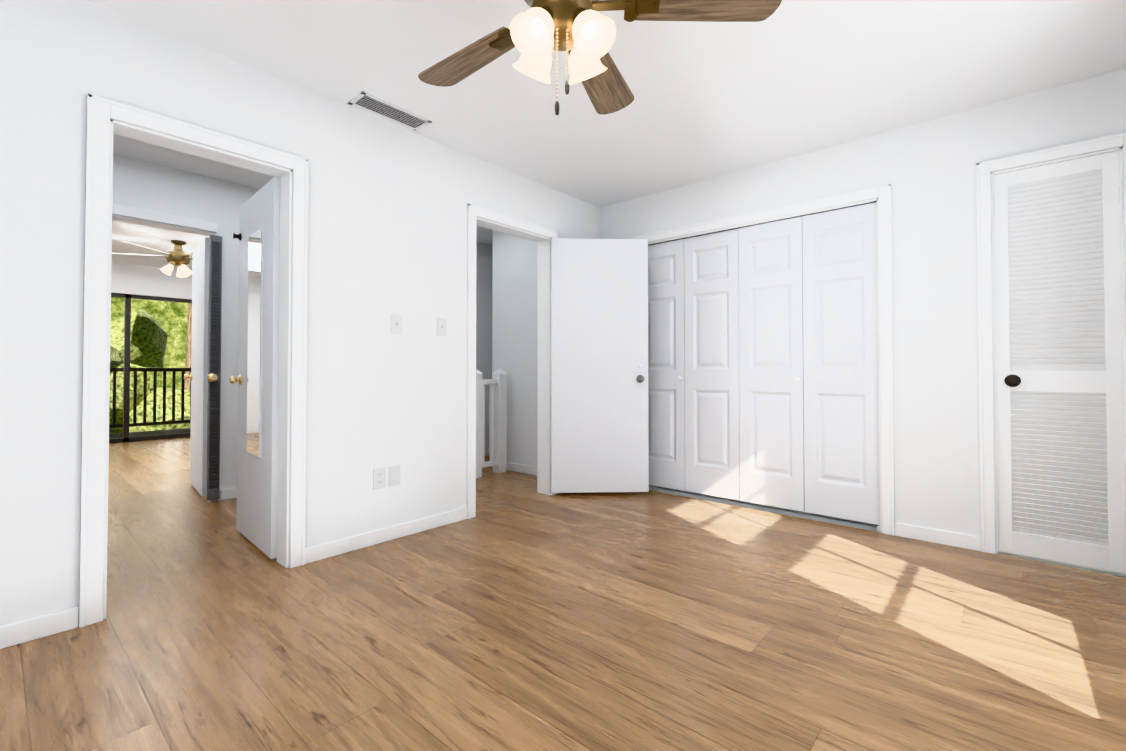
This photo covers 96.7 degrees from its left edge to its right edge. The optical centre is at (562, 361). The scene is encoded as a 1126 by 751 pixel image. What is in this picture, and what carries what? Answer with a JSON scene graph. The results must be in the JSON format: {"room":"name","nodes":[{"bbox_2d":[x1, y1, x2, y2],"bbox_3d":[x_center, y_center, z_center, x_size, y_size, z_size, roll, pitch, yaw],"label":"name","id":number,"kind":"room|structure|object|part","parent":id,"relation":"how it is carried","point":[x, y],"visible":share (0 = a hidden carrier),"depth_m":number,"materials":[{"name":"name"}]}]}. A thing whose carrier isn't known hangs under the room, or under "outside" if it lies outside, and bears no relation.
{"room":"empty bedroom","nodes":[
{"label":"empty bedroom","id":0,"kind":"room"},
{"bbox_2d":[111,262,191,299],"bbox_3d":[-6.157,-0.123,6.705,0.120,2.440,3.960,-1,-1,41],"label":"wall","id":1,"kind":"structure","parent":0,"point":[140,280],"depth_m":7.01,"materials":[{"name":"white paint"}]},
{"bbox_2d":[0,0,599,625],"bbox_3d":[-1.158,-0.185,2.859,0.130,2.440,5.580,-1,-1,41],"label":"wall","id":2,"kind":"structure","parent":0,"point":[388,202],"depth_m":2.57,"materials":[{"name":"white paint"}]},
{"bbox_2d":[0,607,78,648],"bbox_3d":[-2.350,0.973,1.370,0.013,0.078,1.477,-1,-1,41],"label":"baseboard","id":3,"kind":"structure","parent":2,"relation":"attached to","point":[19,632],"depth_m":1.84,"materials":[{"name":"white paint"}]},
{"bbox_2d":[79,93,307,627],"bbox_3d":[-1.636,-0.008,2.292,0.154,2.068,0.826,-1,-1,41],"label":"door frame","id":4,"kind":"structure","parent":2,"relation":"attached to","point":[101,111],"depth_m":2.10,"materials":[{"name":"white paint"}]},
{"bbox_2d":[229,177,279,558],"bbox_3d":[-1.726,0.030,2.829,0.702,1.970,0.149,-1,-1,45],"label":"door leaf","id":5,"kind":"structure","parent":2,"relation":"in","point":[258,236],"depth_m":2.72,"materials":[{"name":"white paint"}]},
{"bbox_2d":[373,467,385,489],"bbox_3d":[-1.050,0.667,2.864,0.008,0.116,0.072,-1,-1,41],"label":"electrical outlet","id":6,"kind":"object","parent":2,"relation":"attached to","point":[379,478],"visible":1,"depth_m":2.86,"materials":[{"name":"white plastic"}]},
{"bbox_2d":[305,507,466,563],"bbox_3d":[-0.980,0.998,2.935,0.013,0.078,1.032,-1,-1,41],"label":"baseboard","id":7,"kind":"structure","parent":2,"relation":"attached to","point":[333,548],"depth_m":2.86,"materials":[{"name":"white paint"}]},
{"bbox_2d":[389,465,399,486],"bbox_3d":[-0.988,0.669,2.936,0.008,0.116,0.072,-1,-1,41],"label":"blank plate","id":8,"kind":"object","parent":2,"relation":"attached to","point":[394,475],"visible":1,"depth_m":2.93,"materials":[{"name":"white plastic"}]},
{"bbox_2d":[391,314,401,333],"bbox_3d":[-0.978,-0.221,2.951,0.020,0.116,0.072,-1,-1,41],"label":"light switch","id":9,"kind":"object","parent":2,"relation":"attached to","point":[396,323],"visible":1,"depth_m":2.95,"materials":[{"name":"white plastic"}]},
{"bbox_2d":[437,318,446,335],"bbox_3d":[-0.769,-0.221,3.190,0.020,0.116,0.072,-1,-1,41],"label":"light switch","id":10,"kind":"object","parent":2,"relation":"attached to","point":[441,326],"visible":1,"depth_m":3.19,"materials":[{"name":"white plastic"}]},
{"bbox_2d":[466,203,558,518],"bbox_3d":[-0.398,-0.002,3.725,0.178,2.103,0.898,-1,-1,41],"label":"door frame","id":11,"kind":"structure","parent":2,"relation":"attached to","point":[544,358],"depth_m":3.82,"materials":[{"name":"white paint"}]},
{"bbox_2d":[550,238,648,492],"bbox_3d":[0.287,0.026,3.956,0.777,1.997,0.149,0,-1,-3],"label":"door leaf","id":12,"kind":"structure","parent":2,"relation":"in","point":[599,365],"depth_m":3.94,"materials":[{"name":"white paint"}]},
{"bbox_2d":[112,154,492,500],"bbox_3d":[-2.493,-0.166,4.029,0.120,2.440,5.580,-1,-1,41],"label":"wall","id":13,"kind":"structure","parent":0,"point":[143,185],"depth_m":3.83,"materials":[{"name":"white paint"}]},
{"bbox_2d":[112,204,216,501],"bbox_3d":[-2.929,-0.003,3.515,0.138,2.098,0.793,-1,-1,41],"label":"door frame","id":14,"kind":"structure","parent":13,"relation":"attached to","point":[132,212],"depth_m":3.56,"materials":[{"name":"white paint"}]},
{"bbox_2d":[184,237,208,496],"bbox_3d":[-2.975,0.040,4.097,0.149,1.990,0.712,1,-1,-43],"label":"door","id":15,"kind":"structure","parent":13,"relation":"in","point":[199,374],"depth_m":3.98,"materials":[{"name":"white paint"}]},
{"bbox_2d":[206,235,221,500],"bbox_3d":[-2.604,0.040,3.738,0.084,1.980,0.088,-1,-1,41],"label":"door","id":16,"kind":"structure","parent":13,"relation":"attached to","point":[214,367],"depth_m":3.75,"materials":[{"name":"grey paint"}]},
{"bbox_2d":[221,449,488,499],"bbox_3d":[-1.640,1.029,4.884,0.013,0.078,2.900,-1,-1,41],"label":"baseboard","id":17,"kind":"structure","parent":13,"relation":"attached to","point":[230,493],"depth_m":3.84,"materials":[{"name":"white paint"}]},
{"bbox_2d":[492,230,537,466],"bbox_3d":[-0.270,-0.153,4.806,1.100,2.440,0.120,-1,-1,41],"label":"wall","id":18,"kind":"structure","parent":0,"point":[514,311],"depth_m":4.84,"materials":[{"name":"white paint"}]},
{"bbox_2d":[491,462,536,475],"bbox_3d":[-0.314,1.027,4.737,1.100,0.078,0.013,-1,-1,41],"label":"baseboard","id":19,"kind":"structure","parent":18,"relation":"attached to","point":[531,470],"depth_m":4.80,"materials":[{"name":"white paint"}]},
{"bbox_2d":[0,437,1125,750],"bbox_3d":[-2.262,1.081,3.813,9.525,0.060,5.330,-1,-1,41],"label":"floor","id":20,"kind":"structure","parent":0,"point":[650,620],"depth_m":1.83,"materials":[{"name":"brown wood"}]},
{"bbox_2d":[476,369,506,477],"bbox_3d":[-0.949,0.561,4.459,0.105,1.000,1.125,-1,-1,41],"label":"stair railing","id":21,"kind":"object","parent":20,"relation":"on","point":[497,383],"visible":0.42,"depth_m":4.77,"materials":[{"name":"white paint"}]},
{"bbox_2d":[87,0,1125,270],"bbox_3d":[-2.254,-1.439,3.840,9.755,0.100,5.580,-1,-1,41],"label":"ceiling","id":22,"kind":"structure","parent":0,"point":[788,79],"depth_m":2.45,"materials":[{"name":"white paint"}]},
{"bbox_2d":[112,240,193,276],"bbox_3d":[-4.322,-1.163,5.699,1.230,0.393,1.190,-1,-1,41],"label":"ceiling fan","id":23,"kind":"object","parent":22,"relation":"hanging from","point":[178,256],"visible":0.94,"depth_m":5.60,"materials":[{"name":"gold metal"}]},
{"bbox_2d":[348,91,431,130],"bbox_3d":[-0.966,-1.400,2.817,0.170,0.011,0.420,-1,-1,41],"label":"ceiling vent","id":24,"kind":"object","parent":22,"relation":"in","point":[370,103],"visible":1,"depth_m":2.80,"materials":[{"name":"white metal"}]},
{"bbox_2d":[418,0,781,114],"bbox_3d":[-0.044,-1.079,1.578,1.253,0.692,1.294,-1,-1,41],"label":"ceiling fan","id":25,"kind":"object","parent":22,"relation":"hanging from","point":[582,33],"visible":1,"depth_m":1.56,"materials":[{"name":"brown wood"}]},
{"bbox_3d":[-0.343,-1.101,1.828,0.474,0.006,0.168,-1,11,39],"label":"blade","id":26,"kind":"part","parent":25,"relation":"part of","materials":[{"name":"brown wood"}]},
{"label":"blade","id":27,"kind":"part","parent":25,"relation":"part of","materials":[{"name":"brown wood"}]},
{"label":"blade","id":28,"kind":"part","parent":25,"relation":"part of","materials":[{"name":"brown wood"}]},
{"bbox_2d":[600,68,1125,537],"bbox_3d":[1.629,-0.176,3.397,3.355,2.440,0.100,-1,-1,41],"label":"wall","id":29,"kind":"structure","parent":0,"point":[926,170],"depth_m":2.89,"materials":[{"name":"white paint"}]},
{"bbox_2d":[626,184,894,535],"bbox_3d":[1.302,0.026,3.680,1.785,2.045,0.100,-1,-1,41],"label":"door frame","id":30,"kind":"structure","parent":29,"relation":"attached to","point":[798,214],"depth_m":3.08,"materials":[{"name":"white paint"}]},
{"bbox_2d":[648,201,879,530],"bbox_3d":[1.294,0.032,3.671,1.761,2.033,0.084,-1,-1,41],"label":"bifold closet doors","id":31,"kind":"structure","parent":29,"relation":"in","point":[763,374],"depth_m":3.51,"materials":[{"name":"white paint"}]},
{"bbox_2d":[895,522,980,550],"bbox_3d":[2.133,0.997,2.860,0.395,0.078,0.013,-1,-1,41],"label":"baseboard","id":32,"kind":"structure","parent":29,"relation":"attached to","point":[961,540],"depth_m":2.85,"materials":[{"name":"white paint"}]},
{"bbox_2d":[976,132,1125,574],"bbox_3d":[2.539,-0.032,2.581,0.605,2.125,0.124,-1,-1,41],"label":"door frame","id":33,"kind":"structure","parent":29,"relation":"attached to","point":[985,348],"depth_m":2.71,"materials":[{"name":"white paint"}]},
{"bbox_2d":[993,151,1125,573],"bbox_3d":[2.519,-0.002,2.550,0.472,2.040,0.088,-1,-1,41],"label":"louvered door","id":34,"kind":"structure","parent":29,"relation":"in","point":[1060,413],"depth_m":2.55,"materials":[{"name":"white paint"}]},
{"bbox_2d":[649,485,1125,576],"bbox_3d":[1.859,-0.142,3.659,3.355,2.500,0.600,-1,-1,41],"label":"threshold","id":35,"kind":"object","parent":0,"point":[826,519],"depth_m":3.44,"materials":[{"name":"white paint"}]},
{"label":"outside","id":36,"kind":"structure","parent":0,"visible":0},
{"bbox_2d":[111,297,187,388],"bbox_3d":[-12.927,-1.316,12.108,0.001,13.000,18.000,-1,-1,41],"label":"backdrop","id":37,"kind":"structure","parent":36,"point":[171,318],"depth_m":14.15,"materials":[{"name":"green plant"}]},
{"bbox_2d":[109,293,191,443],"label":"window","id":38,"kind":"structure","parent":36,"point":[154,422],"depth_m":7.85,"materials":[{"name":"grey metal"}]},
{"bbox_2d":[109,303,191,433],"bbox_3d":[-10.504,-1.437,10.746,4.585,11.211,11.117,-1,-1,41],"label":"trees","id":39,"kind":"object","parent":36,"point":[148,340],"visible":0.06,"depth_m":11.51,"materials":[{"name":"green plant"}]}
]}

